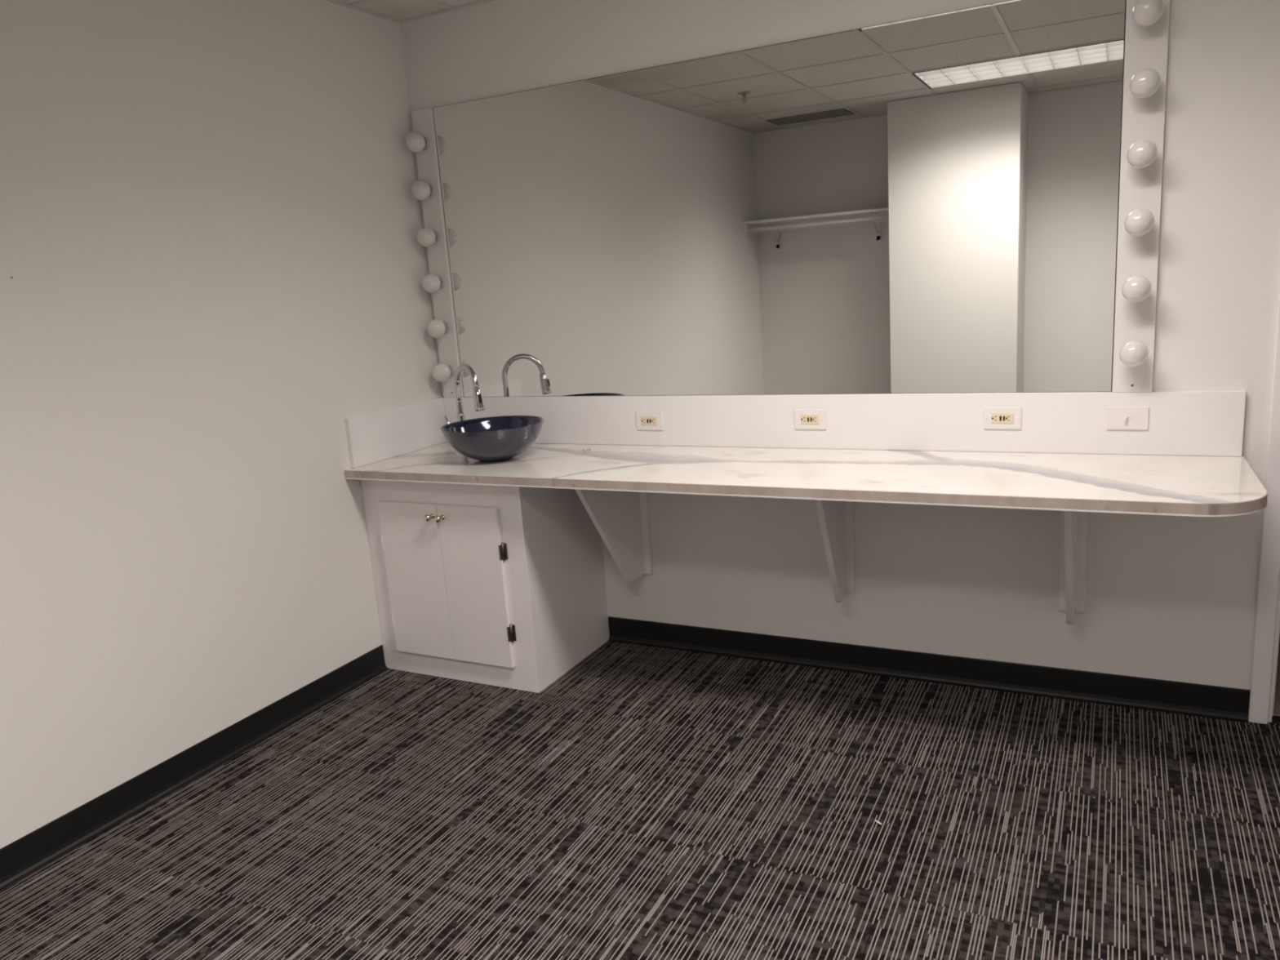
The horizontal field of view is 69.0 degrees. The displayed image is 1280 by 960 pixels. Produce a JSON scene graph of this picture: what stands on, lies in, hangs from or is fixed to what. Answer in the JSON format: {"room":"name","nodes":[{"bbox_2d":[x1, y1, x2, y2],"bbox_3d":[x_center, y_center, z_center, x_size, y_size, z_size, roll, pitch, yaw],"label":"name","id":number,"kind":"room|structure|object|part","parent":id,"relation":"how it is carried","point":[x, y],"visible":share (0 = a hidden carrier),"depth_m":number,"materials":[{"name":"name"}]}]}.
{"room":"backstage room","nodes":[
{"label":"backstage room","id":0,"kind":"room"},
{"bbox_2d":[0,0,442,848],"bbox_3d":[-1.868,-0.222,2.217,0.121,2.694,4.393,2,13,27],"label":"wall","id":1,"kind":"structure","parent":0,"point":[213,262],"depth_m":2.92,"materials":[{"name":"paint"}]},
{"bbox_2d":[0,644,388,891],"bbox_3d":[-1.841,1.105,2.215,0.020,0.102,3.602,2,13,27],"label":"baseboard","id":2,"kind":"structure","parent":1,"relation":"attached to","point":[31,852],"depth_m":2.94,"materials":[{"name":"black plastic"}]},
{"bbox_2d":[325,0,495,23],"bbox_3d":[-0.088,-1.320,1.022,4.060,0.006,4.153,2,13,27],"label":"trim","id":3,"kind":"structure","parent":1,"relation":"attached to","point":[353,6],"depth_m":3.57,"materials":[{"name":"grey ceramic"}]},
{"bbox_2d":[338,0,479,19],"bbox_3d":[-0.095,-1.419,1.001,4.300,0.196,4.393,2,13,27],"label":"ceiling","id":4,"kind":"structure","parent":0,"point":[397,9],"depth_m":3.55,"materials":[{"name":"tile"}]},
{"bbox_2d":[0,635,1279,959],"bbox_3d":[0.879,1.009,2.127,5.180,0.053,6.173,2,13,27],"label":"floor","id":5,"kind":"structure","parent":0,"point":[647,802],"depth_m":2.52,"materials":[{"name":"carpet"}]},
{"bbox_2d":[360,479,609,693],"bbox_3d":[-0.623,0.332,3.753,0.743,0.806,0.607,2,13,27],"label":"vanity cabinet","id":6,"kind":"object","parent":5,"relation":"on","point":[504,586],"visible":0.94,"depth_m":3.52,"materials":[{"name":"white wood"}]},
{"bbox_3d":[-0.862,0.385,3.597,0.284,0.614,0.018,2,13,27],"label":"door","id":7,"kind":"part","parent":6,"relation":"part of","materials":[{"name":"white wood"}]},
{"bbox_3d":[-0.785,0.140,3.462,0.028,0.028,0.040,2,13,27],"label":"knob","id":8,"kind":"part","parent":6,"relation":"part of","materials":[{"name":"silver metal"}]},
{"bbox_3d":[-0.742,0.143,3.441,0.028,0.028,0.040,2,13,27],"label":"knob","id":9,"kind":"part","parent":6,"relation":"part of","materials":[{"name":"silver metal"}]},
{"bbox_3d":[-0.612,0.395,3.470,0.272,0.613,0.018,2,13,27],"label":"door","id":10,"kind":"part","parent":6,"relation":"part of","materials":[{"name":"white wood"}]},
{"bbox_2d":[344,441,1267,516],"bbox_3d":[0.333,-0.038,3.155,2.962,0.033,0.626,2,13,27],"label":"countertop","id":11,"kind":"structure","parent":6,"relation":"on","point":[1191,486],"depth_m":2.86,"materials":[{"name":"stone"}]},
{"bbox_2d":[344,397,447,468],"bbox_3d":[-0.978,-0.203,3.815,0.019,0.193,0.588,2,13,27],"label":"side splash","id":12,"kind":"object","parent":11,"relation":"on","point":[381,435],"visible":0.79,"depth_m":3.77,"materials":[{"name":"laminate"}]},
{"bbox_2d":[444,364,484,424],"bbox_3d":[-0.697,-0.290,3.747,0.065,0.354,0.252,-15,16,-43],"label":"faucet","id":13,"kind":"object","parent":11,"relation":"on","point":[477,397],"visible":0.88,"depth_m":3.69,"materials":[{"name":"silver metal"}]},
{"bbox_2d":[440,415,544,462],"bbox_3d":[-0.557,-0.149,3.559,0.393,0.137,0.393,2,13,27],"label":"vessel sink","id":14,"kind":"object","parent":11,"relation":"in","point":[494,438],"visible":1,"depth_m":3.45,"materials":[{"name":"blue glass"}]},
{"bbox_2d":[400,0,1279,690],"bbox_3d":[1.007,-0.610,3.095,4.180,2.694,0.120,2,13,27],"label":"wall","id":15,"kind":"structure","parent":0,"point":[1169,597],"depth_m":3.09,"materials":[{"name":"paint"}]},
{"bbox_2d":[405,107,463,397],"bbox_3d":[-0.863,-0.917,3.851,0.096,1.171,0.114,2,13,27],"label":"vanity light bar","id":16,"kind":"object","parent":15,"relation":"attached to","point":[422,141],"visible":1,"depth_m":3.85,"materials":[{"name":"white metal"}]},
{"bbox_3d":[-0.898,-1.358,3.748,0.078,0.078,0.093,2,13,27],"label":"bulb","id":17,"kind":"part","parent":16,"relation":"part of","materials":[{"name":"white glass"}]},
{"bbox_3d":[-0.886,-1.177,3.786,0.078,0.078,0.093,2,13,27],"label":"bulb","id":18,"kind":"part","parent":16,"relation":"part of","materials":[{"name":"white glass"}]},
{"bbox_2d":[422,136,429,151],"bbox_3d":[-0.879,-1.367,3.786,0.054,0.054,0.008,2,13,27],"label":"socket","id":19,"kind":"object","parent":16,"relation":"attached to","point":[426,148],"depth_m":3.78,"materials":[{"name":"grey ceramic"}]},
{"bbox_3d":[-0.873,-0.997,3.825,0.078,0.078,0.093,2,13,27],"label":"bulb","id":20,"kind":"part","parent":16,"relation":"part of","materials":[{"name":"white glass"}]},
{"bbox_2d":[428,183,435,197],"bbox_3d":[-0.866,-1.187,3.824,0.054,0.054,0.008,2,13,27],"label":"socket","id":21,"kind":"object","parent":16,"relation":"attached to","point":[432,186],"depth_m":3.81,"materials":[{"name":"grey ceramic"}]},
{"bbox_3d":[-0.861,-0.816,3.863,0.078,0.078,0.093,2,13,27],"label":"bulb","id":22,"kind":"part","parent":16,"relation":"part of","materials":[{"name":"white glass"}]},
{"bbox_2d":[433,231,439,244],"bbox_3d":[-0.854,-1.006,3.862,0.054,0.054,0.008,2,13,27],"label":"socket","id":23,"kind":"object","parent":16,"relation":"attached to","point":[437,233],"depth_m":3.85,"materials":[{"name":"grey ceramic"}]},
{"bbox_3d":[-0.848,-0.636,3.901,0.078,0.078,0.093,2,13,27],"label":"bulb","id":24,"kind":"part","parent":16,"relation":"part of","materials":[{"name":"white glass"}]},
{"bbox_2d":[438,275,444,288],"bbox_3d":[-0.841,-0.826,3.901,0.054,0.054,0.008,2,13,27],"label":"socket","id":25,"kind":"object","parent":16,"relation":"attached to","point":[442,277],"depth_m":3.89,"materials":[{"name":"grey ceramic"}]},
{"bbox_3d":[-0.835,-0.455,3.940,0.078,0.078,0.093,2,13,27],"label":"bulb","id":26,"kind":"part","parent":16,"relation":"part of","materials":[{"name":"white glass"}]},
{"bbox_2d":[442,320,449,333],"bbox_3d":[-0.828,-0.645,3.939,0.054,0.054,0.008,2,13,27],"label":"socket","id":27,"kind":"object","parent":16,"relation":"attached to","point":[446,322],"depth_m":3.93,"materials":[{"name":"grey ceramic"}]},
{"bbox_2d":[447,364,454,377],"bbox_3d":[-0.816,-0.464,3.977,0.054,0.054,0.008,2,13,27],"label":"socket","id":28,"kind":"object","parent":16,"relation":"attached to","point":[451,367],"depth_m":3.97,"materials":[{"name":"grey ceramic"}]},
{"bbox_2d":[574,488,653,582],"bbox_3d":[-0.107,0.186,3.518,0.076,0.494,0.490,2,13,27],"label":"bracket","id":29,"kind":"object","parent":15,"relation":"attached to","point":[621,519],"visible":0.56,"depth_m":3.60,"materials":[{"name":"white wood"}]},
{"bbox_2d":[432,0,1125,396],"bbox_3d":[0.310,-0.886,3.314,2.481,1.171,0.006,2,13,27],"label":"wall mirror","id":30,"kind":"object","parent":15,"relation":"attached to","point":[928,204],"visible":1,"depth_m":3.17,"materials":[{"name":"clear mirror"}]},
{"bbox_2d":[814,499,855,602],"bbox_3d":[0.634,0.214,3.143,0.077,0.494,0.491,2,13,25],"label":"bracket","id":31,"kind":"object","parent":15,"relation":"attached to","point":[836,517],"visible":0.58,"depth_m":3.23,"materials":[{"name":"white wood"}]},
{"bbox_2d":[443,391,1245,456],"bbox_3d":[0.465,-0.214,3.394,2.928,0.193,0.020,2,13,27],"label":"backsplash","id":32,"kind":"structure","parent":15,"relation":"attached to","point":[1181,423],"depth_m":3.17,"materials":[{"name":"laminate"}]},
{"bbox_2d":[635,411,663,430],"bbox_3d":[0.036,-0.228,3.595,0.115,0.072,0.009,2,13,27],"label":"outlet","id":33,"kind":"object","parent":32,"relation":"attached to","point":[646,420],"visible":1,"depth_m":3.59,"materials":[{"name":"white plastic"}]},
{"bbox_2d":[640,416,657,425],"bbox_3d":[0.035,-0.228,3.594,0.067,0.033,0.003,2,13,27],"label":"receptacle","id":34,"kind":"object","parent":33,"relation":"attached to","point":[645,420],"depth_m":3.59,"materials":[{"name":"beige plastic"}]},
{"bbox_2d":[794,408,826,429],"bbox_3d":[0.603,-0.215,3.305,0.115,0.072,0.009,2,13,27],"label":"outlet","id":35,"kind":"object","parent":32,"relation":"attached to","point":[804,419],"visible":1,"depth_m":3.30,"materials":[{"name":"white plastic"}]},
{"bbox_2d":[800,414,819,424],"bbox_3d":[0.602,-0.215,3.303,0.067,0.033,0.003,2,13,27],"label":"receptacle","id":36,"kind":"object","parent":35,"relation":"attached to","point":[805,419],"depth_m":3.30,"materials":[{"name":"beige plastic"}]},
{"bbox_2d":[983,407,1022,429],"bbox_3d":[1.172,-0.200,3.014,0.115,0.072,0.009,2,13,27],"label":"outlet","id":37,"kind":"object","parent":32,"relation":"attached to","point":[994,418],"visible":1,"depth_m":3.01,"materials":[{"name":"white plastic"}]},
{"bbox_2d":[991,413,1013,423],"bbox_3d":[1.171,-0.199,3.012,0.067,0.033,0.003,2,13,27],"label":"receptacle","id":38,"kind":"object","parent":37,"relation":"attached to","point":[996,418],"depth_m":3.01,"materials":[{"name":"beige plastic"}]},
{"bbox_2d":[1106,406,1149,430],"bbox_3d":[1.489,-0.188,2.846,0.115,0.072,0.019,2,13,27],"label":"light switch","id":39,"kind":"object","parent":32,"relation":"attached to","point":[1131,418],"visible":1,"depth_m":2.85,"materials":[{"name":"white plastic"}]},
{"bbox_2d":[608,616,1249,723],"bbox_3d":[0.877,0.663,3.399,2.268,0.102,0.020,2,13,27],"label":"baseboard","id":40,"kind":"structure","parent":15,"relation":"attached to","point":[1229,704],"depth_m":3.29,"materials":[{"name":"black plastic"}]},
{"bbox_2d":[1058,511,1087,624],"bbox_3d":[1.295,0.239,2.805,0.076,0.494,0.490,2,13,27],"label":"bracket","id":41,"kind":"object","parent":15,"relation":"attached to","point":[1073,531],"visible":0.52,"depth_m":2.98,"materials":[{"name":"white wood"}]},
{"bbox_2d":[1111,0,1170,392],"bbox_3d":[1.440,-0.830,2.680,0.108,1.171,0.114,2,13,27],"label":"vanity light bar","id":42,"kind":"object","parent":15,"relation":"attached to","point":[1147,21],"visible":1,"depth_m":2.69,"materials":[{"name":"white metal"}]},
{"bbox_3d":[1.467,-0.376,2.767,0.078,0.078,0.093,2,13,27],"label":"bulb","id":43,"kind":"part","parent":42,"relation":"part of","materials":[{"name":"white glass"}]},
{"bbox_3d":[1.454,-0.559,2.728,0.078,0.078,0.093,2,13,27],"label":"bulb","id":44,"kind":"part","parent":42,"relation":"part of","materials":[{"name":"white glass"}]},
{"bbox_3d":[1.441,-0.743,2.689,0.078,0.078,0.093,2,13,27],"label":"bulb","id":45,"kind":"part","parent":42,"relation":"part of","materials":[{"name":"white glass"}]},
{"bbox_3d":[1.428,-0.927,2.650,0.078,0.078,0.093,2,13,27],"label":"bulb","id":46,"kind":"part","parent":42,"relation":"part of","materials":[{"name":"white glass"}]},
{"bbox_3d":[1.415,-1.110,2.611,0.078,0.078,0.093,2,13,27],"label":"bulb","id":47,"kind":"part","parent":42,"relation":"part of","materials":[{"name":"white glass"}]},
{"bbox_3d":[1.403,-1.294,2.572,0.078,0.078,0.093,2,13,27],"label":"bulb","id":48,"kind":"part","parent":42,"relation":"part of","materials":[{"name":"white glass"}]},
{"bbox_2d":[1248,284,1279,724],"bbox_3d":[1.842,-0.283,2.667,0.050,2.120,0.014,2,13,27],"label":"trim","id":49,"kind":"structure","parent":15,"relation":"attached to","point":[1269,557],"depth_m":2.78,"materials":[{"name":"white wood"}]},
{"bbox_2d":[1267,568,1279,722],"bbox_3d":[2.287,-0.253,2.523,0.876,2.060,0.136,2,13,27],"label":"trim","id":50,"kind":"structure","parent":15,"relation":"attached to","point":[1277,633],"depth_m":2.85,"materials":[{"name":"white wood"}]}
]}

